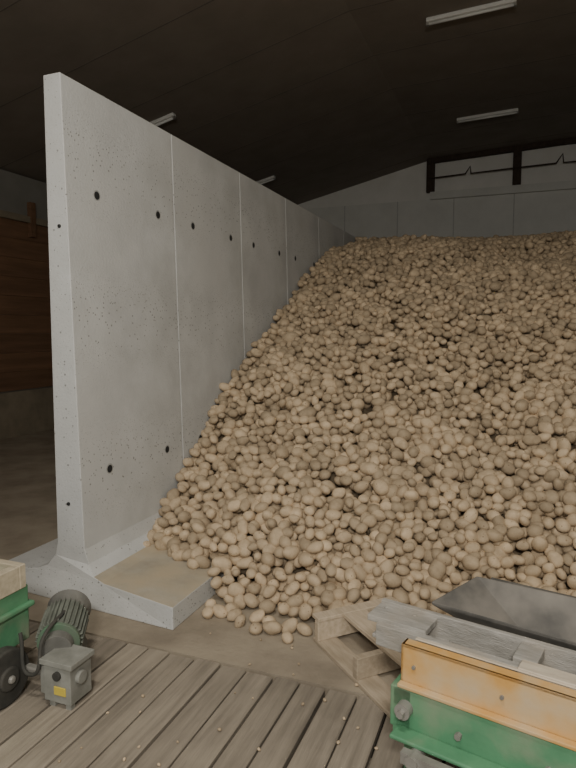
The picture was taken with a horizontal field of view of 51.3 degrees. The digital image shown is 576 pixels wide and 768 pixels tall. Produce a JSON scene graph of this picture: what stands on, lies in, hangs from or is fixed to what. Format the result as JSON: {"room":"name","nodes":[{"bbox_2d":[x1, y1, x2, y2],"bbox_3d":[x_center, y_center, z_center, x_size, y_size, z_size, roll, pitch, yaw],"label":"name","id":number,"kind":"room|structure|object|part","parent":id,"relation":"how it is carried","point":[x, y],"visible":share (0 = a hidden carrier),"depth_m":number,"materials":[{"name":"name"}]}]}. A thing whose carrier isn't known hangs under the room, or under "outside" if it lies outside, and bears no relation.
{"room":"warehouse","nodes":[
{"label":"warehouse","id":0,"kind":"room"},
{"bbox_2d":[0,169,53,439],"bbox_3d":[-5.421,-0.999,6.867,0.280,4.159,19.400,2,6,21],"label":"wall","id":1,"kind":"structure","parent":0,"point":[26,372],"depth_m":9.69,"materials":[{"name":"brown wood"}]},
{"bbox_2d":[9,72,355,629],"bbox_3d":[0.822,-0.715,9.059,1.460,3.200,11.917,2,6,21],"label":"wall","id":2,"kind":"structure","parent":0,"point":[167,261],"depth_m":4.14,"materials":[{"name":"grey concrete"}]},
{"bbox_2d":[0,429,459,767],"bbox_3d":[-0.004,1.384,4.972,11.900,0.253,19.400,2,6,21],"label":"floor","id":3,"kind":"structure","parent":0,"point":[186,701],"depth_m":2.79,"materials":[{"name":"brown wood"}]},
{"bbox_2d":[0,559,94,710],"bbox_3d":[-1.644,1.162,2.706,1.350,0.600,1.241,2,6,21],"label":"conveyor","id":4,"kind":"object","parent":3,"relation":"on","point":[64,671],"visible":1,"depth_m":2.77,"materials":[{"name":"green metal"}]},
{"bbox_3d":[-1.107,1.220,2.958,0.220,0.303,0.356,-1,5,-10],"label":"motor","id":5,"kind":"part","parent":4,"relation":"part of","materials":[{"name":"metal"}]},
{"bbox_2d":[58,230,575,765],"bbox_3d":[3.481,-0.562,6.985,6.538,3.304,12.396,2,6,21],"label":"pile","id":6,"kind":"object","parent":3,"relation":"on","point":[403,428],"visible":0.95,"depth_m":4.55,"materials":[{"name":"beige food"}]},
{"bbox_2d":[312,596,400,717],"bbox_3d":[0.548,1.357,3.025,0.520,0.154,0.850,-2,6,-25],"label":"wooden pallet","id":7,"kind":"object","parent":3,"relation":"on","point":[363,669],"visible":0.39,"depth_m":3.10,"materials":[{"name":"brown wood"}]},
{"bbox_2d":[367,576,575,767],"bbox_3d":[1.270,1.208,1.913,2.110,0.651,0.900,4,6,35],"label":"conveyor","id":8,"kind":"object","parent":3,"relation":"on","point":[492,683],"visible":1,"depth_m":2.05,"materials":[{"name":"green metal"}]},
{"bbox_3d":[1.358,1.310,1.891,1.930,0.452,0.850,4,6,35],"label":"green frame","id":9,"kind":"part","parent":8,"relation":"part of","materials":[{"name":"paint"}]},
{"bbox_3d":[1.606,0.979,2.089,1.780,0.195,0.025,4,6,35],"label":"trough plate","id":10,"kind":"part","parent":8,"relation":"part of","materials":[{"name":"grey metal"}]},
{"bbox_2d":[0,0,575,204],"bbox_3d":[-0.004,-3.677,4.517,11.900,1.604,19.400,2,6,21],"label":"ceiling","id":11,"kind":"structure","parent":0,"point":[320,97],"depth_m":8.27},
{"bbox_2d":[150,112,175,125],"bbox_3d":[-2.109,-3.782,8.881,1.030,0.317,0.090,2,6,21],"label":"ceiling lamp","id":12,"kind":"object","parent":11,"relation":"attached to","point":[171,116],"visible":0.43,"depth_m":8.72,"materials":[{"name":"metal"}]},
{"bbox_2d":[256,175,275,184],"bbox_3d":[-0.735,-4.099,12.410,1.030,0.317,0.090,2,6,21],"label":"ceiling lamp","id":13,"kind":"object","parent":11,"relation":"attached to","point":[271,178],"visible":0.45,"depth_m":12.25,"materials":[{"name":"metal"}]},
{"bbox_2d":[426,0,516,26],"bbox_3d":[2.188,-4.456,7.201,1.042,0.132,0.090,2,6,21],"label":"ceiling lamp","id":14,"kind":"object","parent":11,"relation":"attached to","point":[502,4],"visible":1,"depth_m":7.17,"materials":[{"name":"metal"}]},
{"bbox_2d":[457,108,517,123],"bbox_3d":[3.544,-4.769,10.683,1.042,0.132,0.090,2,6,21],"label":"ceiling lamp","id":15,"kind":"object","parent":11,"relation":"attached to","point":[515,110],"visible":1,"depth_m":10.65,"materials":[{"name":"metal"}]},
{"bbox_2d":[298,144,575,238],"bbox_3d":[3.449,-2.331,13.578,11.900,5.610,0.300,2,6,21],"label":"wall","id":16,"kind":"structure","parent":0,"point":[485,204],"depth_m":13.18,"materials":[{"name":"concrete"}]},
{"bbox_2d":[426,137,575,192],"bbox_3d":[5.910,-4.602,12.294,6.035,0.845,0.155,2,6,21],"label":"beam","id":17,"kind":"structure","parent":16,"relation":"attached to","point":[517,150],"depth_m":12.71,"materials":[{"name":"black metal"}]},
{"bbox_2d":[430,154,575,178],"bbox_3d":[4.818,-4.618,12.613,3.601,0.292,0.032,2,6,21],"label":"cable","id":18,"kind":"object","parent":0,"point":[562,154],"depth_m":12.70,"materials":[{"name":"black rubber"}]}
]}

